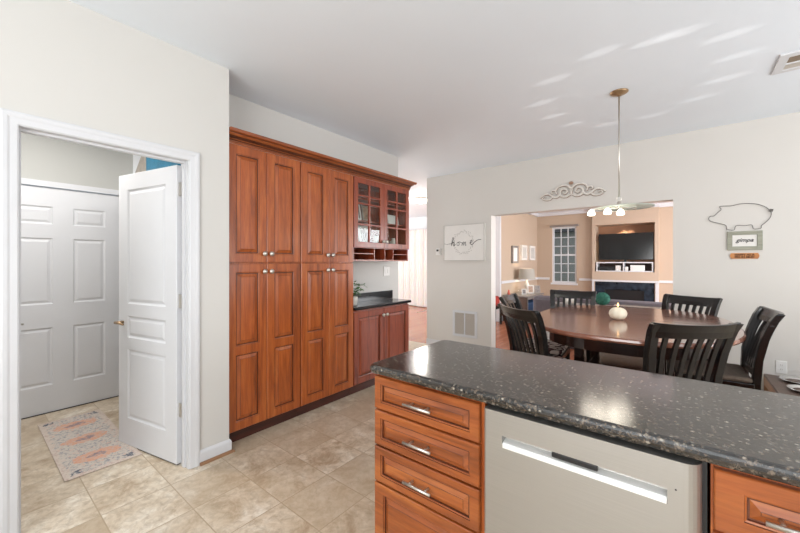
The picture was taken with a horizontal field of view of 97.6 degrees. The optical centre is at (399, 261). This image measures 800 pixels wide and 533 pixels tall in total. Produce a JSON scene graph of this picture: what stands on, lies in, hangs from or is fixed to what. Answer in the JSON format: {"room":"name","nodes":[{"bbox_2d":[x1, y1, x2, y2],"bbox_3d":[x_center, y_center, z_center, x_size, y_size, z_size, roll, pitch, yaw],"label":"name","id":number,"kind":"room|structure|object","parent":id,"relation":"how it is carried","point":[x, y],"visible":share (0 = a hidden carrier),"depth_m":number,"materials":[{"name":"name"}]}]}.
{"room":"kitchen","nodes":[
{"label":"kitchen","id":0,"kind":"room"},
{"bbox_2d":[21,133,132,195],"bbox_3d":[-3.539,-0.010,2.764,0.100,2.740,2.320,0,0,38],"label":"wall","id":1,"kind":"structure","parent":0,"point":[42,158],"depth_m":3.27,"materials":[{"name":"paint"}]},
{"bbox_2d":[21,396,117,419],"bbox_3d":[-3.110,1.355,3.215,0.003,0.007,0.860,0,0,38],"label":"door sweep","id":2,"kind":"object","parent":1,"relation":"attached to","point":[114,396],"depth_m":3.25,"materials":[{"name":"black rubber"}]},
{"bbox_2d":[21,184,118,418],"bbox_3d":[-3.107,0.345,3.212,0.088,2.030,0.870,0,0,38],"label":"door","id":3,"kind":"structure","parent":1,"relation":"in","point":[70,238],"depth_m":3.25,"materials":[{"name":"white paint"}]},
{"bbox_2d":[21,178,118,194],"bbox_3d":[-3.110,0.318,3.208,0.018,2.085,0.990,0,0,38],"label":"trim","id":4,"kind":"structure","parent":1,"relation":"attached to","point":[27,181],"depth_m":3.24,"materials":[{"name":"white paint"}]},
{"bbox_2d":[0,0,228,449],"bbox_3d":[-2.482,-0.010,1.015,0.115,2.740,3.899,0,0,38],"label":"wall","id":5,"kind":"structure","parent":0,"point":[66,61],"depth_m":2.11,"materials":[{"name":"paint"}]},
{"bbox_2d":[0,108,199,532],"bbox_3d":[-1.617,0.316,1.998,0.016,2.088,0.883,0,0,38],"label":"trim","id":6,"kind":"structure","parent":5,"relation":"attached to","point":[10,120],"depth_m":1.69,"materials":[{"name":"white paint"}]},
{"bbox_2d":[114,165,181,464],"bbox_3d":[-1.786,0.355,2.496,0.735,2.006,0.156,0,0,26],"label":"door","id":7,"kind":"structure","parent":5,"relation":"in","point":[150,297],"depth_m":2.46,"materials":[{"name":"white paint"}]},
{"bbox_2d":[200,439,231,461],"bbox_3d":[-1.295,1.304,2.442,0.059,0.076,0.215,0,0,38],"label":"baseboard","id":8,"kind":"structure","parent":5,"relation":"attached to","point":[207,453],"depth_m":2.42,"materials":[{"name":"white paint"}]},
{"bbox_2d":[200,449,234,465],"bbox_3d":[-1.283,1.351,2.443,0.076,0.018,0.232,0,0,38],"label":"trim","id":9,"kind":"structure","parent":5,"relation":"attached to","point":[231,450],"depth_m":2.42,"materials":[{"name":"brown wood"}]},
{"bbox_2d":[133,155,140,172],"bbox_3d":[-2.879,-0.010,3.185,3.208,2.740,4.000,0,0,38],"label":"wall","id":10,"kind":"structure","parent":0,"point":[136,159],"depth_m":3.66,"materials":[{"name":"paint"}]},
{"bbox_2d":[21,305,573,532],"bbox_3d":[0.502,1.410,4.648,11.200,0.100,13.300,0,0,38],"label":"floor","id":11,"kind":"structure","parent":0,"point":[313,471],"depth_m":2.14,"materials":[{"name":"beige tile"}]},
{"bbox_2d":[38,409,141,481],"bbox_3d":[-2.413,1.355,2.686,1.200,0.008,0.400,0,0,38],"label":"rug","id":12,"kind":"object","parent":11,"relation":"on","point":[79,445],"visible":1,"depth_m":2.58,"materials":[{"name":"beige fabric"}]},
{"bbox_2d":[229,143,299,441],"bbox_3d":[-1.169,0.244,2.875,0.350,2.232,0.637,0,0,38],"label":"pantry cabinet","id":13,"kind":"object","parent":11,"relation":"on","point":[264,188],"visible":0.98,"depth_m":2.76,"materials":[{"name":"brown wood"}]},
{"bbox_2d":[296,162,352,415],"bbox_3d":[-0.773,0.244,3.373,0.350,2.232,0.629,0,0,38],"label":"pantry cabinet","id":14,"kind":"object","parent":11,"relation":"on","point":[326,195],"visible":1,"depth_m":3.26,"materials":[{"name":"brown wood"}]},
{"bbox_2d":[349,303,408,394],"bbox_3d":[-0.288,0.927,3.983,0.350,0.866,0.924,0,0,38],"label":"base cabinet","id":15,"kind":"object","parent":11,"relation":"on","point":[379,333],"visible":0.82,"depth_m":3.79,"materials":[{"name":"red wood"}]},
{"bbox_2d":[353,290,410,310],"bbox_3d":[-0.279,0.426,4.009,0.338,0.133,0.973,0,0,38],"label":"countertop","id":16,"kind":"structure","parent":15,"relation":"on","point":[379,298],"depth_m":4.08,"materials":[{"name":"black stone"}]},
{"bbox_2d":[353,281,368,305],"bbox_3d":[-0.465,0.328,3.736,0.227,0.265,0.341,0,0,-42],"label":"potted plant","id":17,"kind":"object","parent":16,"relation":"on","point":[355,298],"visible":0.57,"depth_m":3.66,"materials":[{"name":"green plant"}]},
{"bbox_2d":[375,374,487,532],"bbox_3d":[0.255,0.922,1.588,0.512,0.875,0.618,0,0,38],"label":"base cabinet","id":18,"kind":"object","parent":11,"relation":"on","point":[430,446],"visible":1,"depth_m":1.36,"materials":[{"name":"brown wood"}]},
{"bbox_2d":[496,305,501,323],"bbox_3d":[1.880,1.150,7.705,0.650,0.420,0.400,0,0,38],"label":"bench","id":19,"kind":"object","parent":11,"relation":"on","point":[497,306],"visible":0.09,"depth_m":7.63,"materials":[{"name":"brown wood"}]},
{"bbox_2d":[503,292,543,322],"bbox_3d":[2.960,1.060,8.347,0.580,0.600,1.190,0,0,38],"label":"side table","id":20,"kind":"object","parent":11,"relation":"on","point":[526,300],"visible":0.38,"depth_m":7.94,"materials":[{"name":"beige wood"}]},
{"bbox_2d":[518,269,534,292],"bbox_3d":[3.135,0.464,8.648,0.400,0.590,0.400,0,0,38],"label":"table lamp","id":21,"kind":"object","parent":20,"relation":"on","point":[526,274],"visible":0.73,"depth_m":8.50,"materials":[{"name":"beige fabric"}]},
{"bbox_2d":[527,285,533,293],"bbox_3d":[3.148,0.659,8.433,0.150,0.199,0.049,0,0,4],"label":"picture frame","id":22,"kind":"object","parent":20,"relation":"on","point":[530,288],"visible":1,"depth_m":8.43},
{"bbox_2d":[528,300,532,310],"bbox_3d":[2.940,1.125,8.363,0.430,0.370,1.030,0,0,38],"label":"storage basket","id":23,"kind":"object","parent":20,"relation":"on","point":[530,302],"depth_m":8.19,"materials":[{"name":"blue fabric"}]},
{"bbox_2d":[534,285,539,292],"bbox_3d":[3.388,0.668,8.637,0.140,0.179,0.046,0,0,4],"label":"picture frame","id":24,"kind":"object","parent":20,"relation":"on","point":[536,287],"visible":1,"depth_m":8.63,"materials":[{"name":"silver metal"}]},
{"bbox_2d":[497,303,564,358],"bbox_3d":[1.026,0.834,2.487,0.544,1.052,0.457,0,0,-15],"label":"dining chair","id":25,"kind":"object","parent":11,"relation":"on","point":[510,315],"visible":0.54,"depth_m":2.38,"materials":[{"name":"black wood"}]},
{"bbox_2d":[499,293,569,359],"bbox_3d":[1.198,0.834,3.146,0.544,1.052,0.457,0,0,34],"label":"dining chair","id":26,"kind":"object","parent":11,"relation":"on","point":[555,349],"visible":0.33,"depth_m":3.09,"materials":[{"name":"brown wood"}]},
{"bbox_2d":[522,338,567,354],"bbox_3d":[1.262,0.744,3.103,0.380,0.032,0.390,0,0,34],"label":"seat cushion","id":27,"kind":"object","parent":26,"relation":"on","point":[554,348],"depth_m":2.98,"materials":[{"name":"fabric"}]},
{"bbox_2d":[547,289,596,361],"bbox_3d":[1.770,0.834,3.635,0.457,1.052,0.544,0,0,32],"label":"dining chair","id":28,"kind":"object","parent":11,"relation":"on","point":[558,294],"visible":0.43,"depth_m":3.81,"materials":[{"name":"brown wood"}]},
{"bbox_2d":[555,302,612,307],"bbox_3d":[2.853,0.988,4.912,1.350,0.745,0.280,0,0,38],"label":"table","id":29,"kind":"object","parent":11,"relation":"on","point":[561,303],"visible":0.16,"depth_m":5.09,"materials":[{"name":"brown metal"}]},
{"bbox_2d":[596,292,610,304],"bbox_3d":[2.816,0.512,4.865,0.196,0.196,0.196,0,0,38],"label":"topiary ball","id":30,"kind":"object","parent":29,"relation":"on","point":[603,298],"visible":0.92,"depth_m":4.81,"materials":[{"name":"green plant"}]},
{"bbox_2d":[613,304,660,308],"bbox_3d":[3.150,0.602,4.650,0.520,0.024,0.180,0,0,38],"label":"serving tray","id":31,"kind":"object","parent":29,"relation":"on","point":[615,304],"visible":0.34,"depth_m":4.69,"materials":[{"name":"silver metal"}]},
{"bbox_2d":[485,404,706,532],"bbox_3d":[0.689,0.926,1.246,0.585,0.868,0.602,0,0,38],"label":"dishwasher","id":32,"kind":"object","parent":11,"relation":"on","point":[542,475],"visible":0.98,"depth_m":1.00,"materials":[{"name":"metal"}]},
{"bbox_2d":[702,462,706,532],"bbox_3d":[0.706,0.876,1.262,0.578,0.768,0.555,0,0,38],"label":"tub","id":33,"kind":"object","parent":32,"relation":"in","point":[704,465],"depth_m":0.87,"materials":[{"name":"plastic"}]},
{"bbox_2d":[533,295,670,348],"bbox_3d":[3.372,0.960,5.444,2.300,0.800,0.900,0,0,38],"label":"sofa","id":34,"kind":"object","parent":11,"relation":"on","point":[541,303],"visible":0.06,"depth_m":5.37,"materials":[{"name":"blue fabric"}]},
{"bbox_2d":[534,305,745,374],"bbox_3d":[1.798,0.903,2.767,1.312,0.915,1.782,0,0,38],"label":"dining table","id":35,"kind":"object","parent":11,"relation":"on","point":[610,341],"visible":0.56,"depth_m":2.54,"materials":[{"name":"brown wood"}]},
{"bbox_2d":[588,352,642,370],"bbox_3d":[1.768,0.800,2.785,0.410,0.030,0.580,0,0,38],"label":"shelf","id":36,"kind":"object","parent":35,"relation":"attached to","point":[621,361],"depth_m":2.76,"materials":[{"name":"brown wood"}]},
{"bbox_2d":[609,303,626,319],"bbox_3d":[1.687,0.379,2.709,0.120,0.132,0.120,0,0,38],"label":"candle","id":37,"kind":"object","parent":35,"relation":"on","point":[617,313],"visible":1,"depth_m":2.67,"materials":[{"name":"beige wax"}]},
{"bbox_2d":[661,294,722,367],"bbox_3d":[2.467,0.834,3.129,0.544,1.052,0.457,0,0,-22],"label":"dining chair","id":38,"kind":"object","parent":11,"relation":"on","point":[714,304],"visible":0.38,"depth_m":3.19,"materials":[{"name":"brown wood"}]},
{"bbox_2d":[643,322,743,383],"bbox_3d":[1.519,0.834,2.019,0.457,1.052,0.544,0,0,0],"label":"dining chair","id":39,"kind":"object","parent":11,"relation":"on","point":[725,335],"visible":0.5,"depth_m":1.83,"materials":[{"name":"brown wood"}]},
{"bbox_2d":[673,306,785,389],"bbox_3d":[2.219,0.834,2.399,0.544,1.052,0.457,0,0,36],"label":"dining chair","id":40,"kind":"object","parent":11,"relation":"on","point":[754,347],"visible":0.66,"depth_m":2.30,"materials":[{"name":"brown wood"}]},
{"bbox_2d":[675,360,752,382],"bbox_3d":[2.156,0.744,2.444,0.380,0.032,0.390,0,0,36],"label":"seat cushion","id":41,"kind":"object","parent":40,"relation":"on","point":[733,373],"depth_m":2.33,"materials":[{"name":"beige fabric"}]},
{"bbox_2d":[707,463,799,532],"bbox_3d":[1.233,0.922,0.809,0.798,0.875,0.618,0,0,38],"label":"base cabinet","id":42,"kind":"object","parent":11,"relation":"on","point":[737,501],"visible":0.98,"depth_m":0.81,"materials":[{"name":"brown wood"}]},
{"bbox_2d":[764,374,799,395],"bbox_3d":[3.405,1.210,2.939,0.400,0.300,0.680,0,0,38],"label":"pet feeder","id":43,"kind":"object","parent":11,"relation":"on","point":[772,383],"visible":0.44,"depth_m":3.05,"materials":[{"name":"beige wood"}]},
{"bbox_2d":[779,376,799,384],"bbox_3d":[3.490,1.046,3.063,0.240,0.026,0.240,0,0,38],"label":"pet bowl","id":44,"kind":"object","parent":43,"relation":"on","point":[790,379],"visible":0.98,"depth_m":3.12,"materials":[{"name":"metal"}]},
{"bbox_2d":[786,384,799,392],"bbox_3d":[3.310,1.046,2.836,0.240,0.026,0.240,0,0,38],"label":"pet bowl","id":45,"kind":"object","parent":43,"relation":"on","point":[794,387],"visible":1,"depth_m":2.92,"materials":[{"name":"metal"}]},
{"bbox_3d":[2.070,0.923,0.181,1.285,0.875,0.560,0,0,39],"label":"cabinet","id":46,"kind":"object","parent":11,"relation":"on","visible":0},
{"bbox_2d":[370,340,799,487],"bbox_3d":[1.336,0.465,0.760,3.276,0.039,0.637,0,0,38],"label":"countertop","id":47,"kind":"structure","parent":46,"relation":"on","point":[754,432],"depth_m":1.12,"materials":[{"name":"grey stone"}]},
{"bbox_3d":[-2.111,0.320,3.225,1.310,2.080,0.380,0,0,39],"label":"shelving unit","id":48,"kind":"object","parent":11,"relation":"on","visible":0},
{"bbox_2d":[135,156,145,172],"bbox_3d":[-2.460,-0.871,3.362,0.355,0.298,0.060,0,0,38],"label":"foil balloon","id":49,"kind":"object","parent":48,"relation":"on","point":[141,167],"visible":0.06,"depth_m":3.31,"materials":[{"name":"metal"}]},
{"bbox_2d":[146,157,180,170],"bbox_3d":[-2.005,-0.856,3.000,0.767,0.269,0.080,0,0,38],"label":"foil balloon","id":50,"kind":"object","parent":48,"relation":"on","point":[151,163],"visible":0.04,"depth_m":3.03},
{"bbox_2d":[229,94,397,298],"bbox_3d":[-0.744,-0.010,3.588,0.368,2.740,2.490,0,0,38],"label":"wall","id":51,"kind":"structure","parent":0,"point":[245,115],"depth_m":3.70,"materials":[{"name":"paint"}]},
{"bbox_2d":[354,290,392,301],"bbox_3d":[-0.404,0.410,4.108,0.019,0.100,0.973,0,0,38],"label":"backsplash","id":52,"kind":"structure","parent":51,"relation":"attached to","point":[378,295],"depth_m":4.22,"materials":[{"name":"black stone"}]},
{"bbox_2d":[353,176,408,260],"bbox_3d":[-0.286,-0.441,3.986,0.350,0.862,0.927,0,0,38],"label":"upper cabinet","id":53,"kind":"object","parent":51,"relation":"attached to","point":[381,199],"visible":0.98,"depth_m":3.99,"materials":[{"name":"red wood"}]},
{"bbox_2d":[229,126,416,189],"bbox_3d":[-0.645,-0.920,3.501,0.371,0.096,2.271,0,0,38],"label":"crown molding","id":54,"kind":"structure","parent":53,"relation":"on","point":[237,136],"depth_m":3.07,"materials":[{"name":"brown wood"}]},
{"bbox_2d":[358,204,361,219],"bbox_3d":[-0.449,-0.535,3.788,0.046,0.179,0.060,0,0,38],"label":"picture frame","id":55,"kind":"object","parent":53,"relation":"on","point":[359,211],"visible":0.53,"depth_m":3.79,"materials":[{"name":"white"}]},
{"bbox_2d":[358,226,367,241],"bbox_3d":[-0.395,-0.280,3.847,0.054,0.228,0.170,0,0,38],"label":"picture frame","id":56,"kind":"object","parent":53,"relation":"on","point":[362,230],"visible":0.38,"depth_m":3.83,"materials":[{"name":"white"}]},
{"bbox_2d":[360,229,367,241],"bbox_3d":[-0.392,-0.281,3.845,0.002,0.166,0.106,-13,-8,38],"label":"photograph","id":57,"kind":"object","parent":56,"relation":"attached to","point":[364,237],"depth_m":3.84},
{"bbox_2d":[360,205,370,220],"bbox_3d":[-0.377,-0.535,3.878,0.046,0.179,0.130,0,0,38],"label":"picture frame","id":58,"kind":"object","parent":53,"relation":"on","point":[364,209],"visible":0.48,"depth_m":3.86,"materials":[{"name":"silver metal"}]},
{"bbox_2d":[363,207,367,219],"bbox_3d":[-0.374,-0.536,3.876,0.002,0.138,0.088,-13,-8,38],"label":"photograph","id":59,"kind":"object","parent":58,"relation":"attached to","point":[365,210],"depth_m":3.87},
{"bbox_2d":[373,236,378,242],"bbox_3d":[-0.269,-0.230,3.951,0.076,0.130,0.076,0,0,38],"label":"pitcher","id":60,"kind":"object","parent":53,"relation":"on","point":[376,240],"visible":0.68,"depth_m":3.93,"materials":[{"name":"white ceramic"}]},
{"bbox_2d":[358,197,404,209],"bbox_3d":[-0.316,-0.667,4.010,0.256,0.014,0.889,0,0,38],"label":"shelf","id":61,"kind":"object","parent":53,"relation":"attached to","point":[401,207],"depth_m":4.07,"materials":[{"name":"red wood"}]},
{"bbox_2d":[358,219,404,226],"bbox_3d":[-0.316,-0.437,4.010,0.256,0.014,0.889,0,0,38],"label":"shelf","id":62,"kind":"object","parent":53,"relation":"attached to","point":[359,221],"depth_m":4.01,"materials":[{"name":"red wood"}]},
{"bbox_2d":[387,214,398,224],"bbox_3d":[-0.087,-0.506,4.235,0.035,0.120,0.200,0,0,38],"label":"picture frame","id":63,"kind":"object","parent":53,"relation":"on","point":[390,218],"visible":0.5,"depth_m":4.20,"materials":[{"name":"white"}]},
{"bbox_2d":[388,216,394,223],"bbox_3d":[-0.084,-0.507,4.232,0.002,0.085,0.165,-13,-8,38],"label":"photograph","id":64,"kind":"object","parent":63,"relation":"attached to","point":[391,219],"depth_m":4.21},
{"bbox_2d":[383,266,389,275],"bbox_3d":[-0.168,0.115,4.414,0.010,0.120,0.121,0,0,38],"label":"wall switch","id":65,"kind":"object","parent":51,"relation":"attached to","point":[386,269],"visible":1,"depth_m":4.41,"materials":[{"name":"white plastic"}]},
{"bbox_2d":[409,216,426,305],"bbox_3d":[1.084,-0.010,10.446,4.690,2.740,0.100,0,0,38],"label":"wall","id":66,"kind":"structure","parent":0,"point":[418,222],"depth_m":10.81,"materials":[{"name":"paint"}]},
{"bbox_2d":[398,229,415,305],"bbox_3d":[0.259,0.169,10.912,0.820,2.342,0.078,0,0,38],"label":"sheer curtain","id":67,"kind":"object","parent":66,"relation":"hanging from","point":[406,270],"visible":0.56,"depth_m":10.87,"materials":[{"name":"white fabric"}]},
{"bbox_2d":[416,228,426,306],"bbox_3d":[0.859,0.169,10.332,0.920,2.342,0.078,0,0,38],"label":"sheer curtain","id":68,"kind":"object","parent":66,"relation":"hanging from","point":[421,234],"visible":0.39,"depth_m":10.50,"materials":[{"name":"white fabric"}]},
{"bbox_2d":[69,0,799,217],"bbox_3d":[0.596,-1.430,4.765,11.200,0.100,13.600,0,0,38],"label":"ceiling","id":69,"kind":"structure","parent":0,"point":[440,87],"depth_m":2.46,"materials":[{"name":"paint"}]},
{"bbox_2d":[413,197,426,203],"bbox_3d":[0.455,-1.321,7.560,0.340,0.115,0.340,0,0,38],"label":"flush ceiling light","id":70,"kind":"object","parent":69,"relation":"attached to","point":[420,200],"visible":0.9,"depth_m":7.45,"materials":[{"name":"white glass"}]},
{"bbox_2d":[587,88,654,215],"bbox_3d":[1.804,-0.877,2.852,0.448,1.003,0.414,0,0,38],"label":"pendant light","id":71,"kind":"object","parent":69,"relation":"hanging from","point":[619,208],"visible":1,"depth_m":2.83,"materials":[{"name":"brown metal"}]},
{"bbox_2d":[771,50,799,74],"bbox_3d":[2.789,-1.373,2.318,0.420,0.012,0.310,0,0,38],"label":"ceiling vent","id":72,"kind":"object","parent":69,"relation":"in","point":[790,61],"visible":1,"depth_m":2.41,"materials":[{"name":"white paint"}]},
{"bbox_2d":[501,214,536,295],"bbox_3d":[3.096,-0.010,9.114,0.100,2.740,2.680,0,0,38],"label":"wall","id":73,"kind":"structure","parent":0,"point":[521,229],"depth_m":8.84,"materials":[{"name":"paint"}]},
{"bbox_2d":[496,216,500,321],"bbox_3d":[2.252,-0.010,8.048,0.125,2.740,0.080,0,0,38],"label":"trim","id":74,"kind":"structure","parent":73,"relation":"attached to","point":[498,218],"depth_m":8.01,"materials":[{"name":"white paint"}]},
{"bbox_2d":[511,246,518,262],"bbox_3d":[2.851,-0.185,8.683,0.050,0.430,0.380,0,0,38],"label":"wall picture","id":75,"kind":"object","parent":73,"relation":"attached to","point":[514,249],"visible":1,"depth_m":8.64,"materials":[{"name":"black paper"}]},
{"bbox_2d":[514,248,516,260],"bbox_3d":[2.860,-0.185,8.676,0.001,0.330,0.280,0,0,38],"label":"print","id":76,"kind":"object","parent":75,"relation":"attached to","point":[515,249],"depth_m":8.68},
{"bbox_2d":[520,245,526,259],"bbox_3d":[3.256,-0.245,9.191,0.050,0.390,0.400,0,0,38],"label":"wall picture","id":77,"kind":"object","parent":73,"relation":"attached to","point":[523,248],"visible":1,"depth_m":9.13},
{"bbox_2d":[523,247,525,257],"bbox_3d":[3.264,-0.245,9.185,0.001,0.290,0.300,0,0,38],"label":"print","id":78,"kind":"object","parent":77,"relation":"attached to","point":[524,248],"depth_m":9.19},
{"bbox_2d":[529,246,534,259],"bbox_3d":[3.660,-0.245,9.700,0.050,0.390,0.420,0,0,38],"label":"wall picture","id":79,"kind":"object","parent":73,"relation":"attached to","point":[531,248],"visible":1,"depth_m":9.64},
{"bbox_2d":[531,248,533,257],"bbox_3d":[3.669,-0.245,9.693,0.001,0.290,0.320,0,0,38],"label":"print","id":80,"kind":"object","parent":79,"relation":"attached to","point":[532,249],"depth_m":9.69},
{"bbox_2d":[537,207,672,301],"bbox_3d":[6.443,-0.010,8.260,6.400,2.740,0.150,0,0,38],"label":"wall","id":81,"kind":"structure","parent":0,"point":[584,230],"depth_m":9.39,"materials":[{"name":"paint"}]},
{"bbox_2d":[552,226,576,282],"bbox_3d":[4.575,-0.195,9.727,0.630,1.550,0.060,0,0,38],"label":"window","id":82,"kind":"structure","parent":81,"relation":"in","point":[575,227],"depth_m":9.75,"materials":[{"name":"white paint"}]},
{"bbox_2d":[550,224,578,227],"bbox_3d":[4.521,-0.995,9.660,0.730,0.050,0.049,0,0,38],"label":"trim","id":83,"kind":"structure","parent":81,"relation":"attached to","point":[571,224],"depth_m":9.63,"materials":[{"name":"beige wood"}]},
{"bbox_2d":[551,283,577,284],"bbox_3d":[4.528,0.605,9.668,0.690,0.050,0.029,0,0,38],"label":"trim","id":84,"kind":"structure","parent":81,"relation":"attached to","point":[551,283],"depth_m":9.63,"materials":[{"name":"white paint"}]},
{"bbox_2d":[501,277,672,283],"bbox_3d":[5.529,0.470,7.192,6.100,0.060,2.660,0,0,38],"label":"trim","id":85,"kind":"structure","parent":81,"relation":"attached to","point":[536,278],"depth_m":8.72,"materials":[{"name":"white paint"}]},
{"bbox_2d":[529,203,672,216],"bbox_3d":[5.548,-1.340,7.176,6.150,0.080,2.660,0,0,38],"label":"trim","id":86,"kind":"structure","parent":81,"relation":"attached to","point":[659,205],"depth_m":9.50,"materials":[{"name":"white paint"}]},
{"bbox_2d":[427,112,799,390],"bbox_3d":[2.976,-0.010,3.862,6.350,2.740,0.150,0,0,38],"label":"wall","id":87,"kind":"structure","parent":0,"point":[757,161],"depth_m":3.69,"materials":[{"name":"paint"}]},
{"bbox_2d":[426,338,439,344],"bbox_3d":[2.866,1.310,3.844,6.200,0.100,0.015,0,0,38],"label":"baseboard","id":88,"kind":"structure","parent":87,"relation":"attached to","point":[428,341],"depth_m":5.72,"materials":[{"name":"white paint"}]},
{"bbox_2d":[436,248,440,254],"bbox_3d":[0.616,-0.165,5.626,0.090,0.110,0.024,0,0,38],"label":"thermostat","id":89,"kind":"object","parent":87,"relation":"attached to","point":[438,250],"visible":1,"depth_m":5.61,"materials":[{"name":"white plastic"}]},
{"bbox_2d":[444,223,484,260],"bbox_3d":[0.973,-0.296,5.332,0.690,0.556,0.042,0,0,38],"label":"sign","id":90,"kind":"object","parent":87,"relation":"attached to","point":[462,242],"visible":1,"depth_m":5.31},
{"bbox_2d":[453,230,473,253],"bbox_3d":[0.959,-0.300,5.323,0.352,0.388,0.001,0,0,38],"label":"print","id":91,"kind":"object","parent":90,"relation":"attached to","point":[464,230],"depth_m":5.30},
{"bbox_2d":[453,310,476,338],"bbox_3d":[0.985,0.945,5.340,0.410,0.400,0.014,0,0,38],"label":"air vent","id":92,"kind":"object","parent":87,"relation":"in","point":[464,322],"visible":1,"depth_m":5.33,"materials":[{"name":"white paint"}]},
{"bbox_2d":[540,181,605,200],"bbox_3d":[2.150,-0.905,4.398,0.762,0.219,0.036,0,0,38],"label":"wall decor","id":93,"kind":"object","parent":87,"relation":"attached to","point":[570,182],"visible":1,"depth_m":4.38,"materials":[{"name":"grey metal"}]},
{"bbox_2d":[708,203,772,229],"bbox_3d":[3.345,-0.445,3.448,0.461,0.263,0.018,0,0,38],"label":"wall decor","id":94,"kind":"object","parent":87,"relation":"attached to","point":[769,210],"visible":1,"depth_m":3.42,"materials":[{"name":"grey metal"}]},
{"bbox_2d":[727,230,762,249],"bbox_3d":[3.379,-0.210,3.433,0.250,0.186,0.018,0,0,38],"label":"framed sign","id":95,"kind":"object","parent":87,"relation":"attached to","point":[736,240],"visible":1,"depth_m":3.43,"materials":[{"name":"grey wood"}]},
{"bbox_2d":[730,253,759,258],"bbox_3d":[3.380,-0.060,3.435,0.210,0.056,0.012,0,0,38],"label":"plaque","id":96,"kind":"object","parent":87,"relation":"attached to","point":[732,255],"visible":1,"depth_m":3.43,"materials":[{"name":"orange wood"}]},
{"bbox_2d":[775,360,786,373],"bbox_3d":[3.575,0.987,3.282,0.075,0.118,0.009,0,0,38],"label":"wall outlet","id":97,"kind":"object","parent":87,"relation":"attached to","point":[780,366],"visible":1,"depth_m":3.28,"materials":[{"name":"white plastic"}]},
{"bbox_2d":[592,207,658,290],"bbox_3d":[5.757,-0.010,8.940,1.400,2.740,0.640,0,0,38],"label":"wall","id":98,"kind":"structure","parent":0,"point":[647,215],"depth_m":8.67,"materials":[{"name":"paint"}]},
{"bbox_2d":[595,281,654,301],"bbox_3d":[5.585,0.931,8.741,1.254,0.858,0.075,0,0,38],"label":"fireplace","id":99,"kind":"object","parent":98,"relation":"attached to","point":[634,291],"visible":0.48,"depth_m":8.67,"materials":[{"name":"stone"}]},
{"bbox_2d":[596,262,653,271],"bbox_3d":[5.668,0.121,8.844,1.200,0.245,0.340,0,0,38],"label":"shelf","id":100,"kind":"object","parent":98,"relation":"in","point":[649,266],"visible":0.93,"depth_m":8.83,"materials":[{"name":"white paint"}]},
{"bbox_2d":[599,266,614,270],"bbox_3d":[5.344,0.168,9.032,0.340,0.100,0.170,0,0,38],"label":"cable box","id":101,"kind":"object","parent":100,"relation":"on","point":[600,267],"visible":0.81,"depth_m":8.95,"materials":[{"name":"plastic"}]},
{"bbox_2d":[615,265,621,270],"bbox_3d":[5.542,0.153,8.874,0.115,0.130,0.170,0,0,38],"label":"cube","id":102,"kind":"object","parent":100,"relation":"on","point":[617,267],"visible":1,"depth_m":8.81,"materials":[{"name":"white plastic"}]},
{"bbox_2d":[599,232,653,261],"bbox_3d":[5.665,-0.363,8.808,1.170,0.720,0.180,0,0,38],"label":"television","id":103,"kind":"object","parent":100,"relation":"on","point":[621,246],"visible":1,"depth_m":8.76,"materials":[{"name":"black plastic"}]},
{"bbox_2d":[630,265,644,270],"bbox_3d":[5.857,0.148,8.624,0.290,0.140,0.170,0,0,38],"label":"game console","id":104,"kind":"object","parent":100,"relation":"on","point":[632,267],"visible":1,"depth_m":8.56,"materials":[{"name":"white plastic"}]},
{"bbox_2d":[592,281,658,301],"bbox_3d":[5.551,0.929,8.682,1.400,0.862,0.020,0,0,38],"label":"trim","id":105,"kind":"structure","parent":98,"relation":"attached to","point":[656,284],"depth_m":8.27,"materials":[{"name":"white paint"}]},
{"bbox_2d":[598,224,654,271],"bbox_3d":[5.911,-0.352,9.150,1.260,1.195,0.120,0,0,38],"label":"wall niche","id":106,"kind":"object","parent":98,"relation":"in","point":[646,227],"visible":0.21,"depth_m":9.07,"materials":[{"name":"paint"}]},
{"label":"outside","id":107,"kind":"structure","parent":0,"visible":0},
{"bbox_3d":[7.799,1.710,14.624,22.000,0.100,11.400,0,0,39],"label":"ground","id":108,"kind":"structure","parent":107,"visible":0},
{"bbox_2d":[555,228,574,281],"bbox_3d":[8.386,-0.640,16.968,10.400,4.600,3.600,0,0,38],"label":"neighbor house","id":109,"kind":"structure","parent":108,"relation":"on","point":[571,230],"depth_m":15.78,"materials":[{"name":"grey"}]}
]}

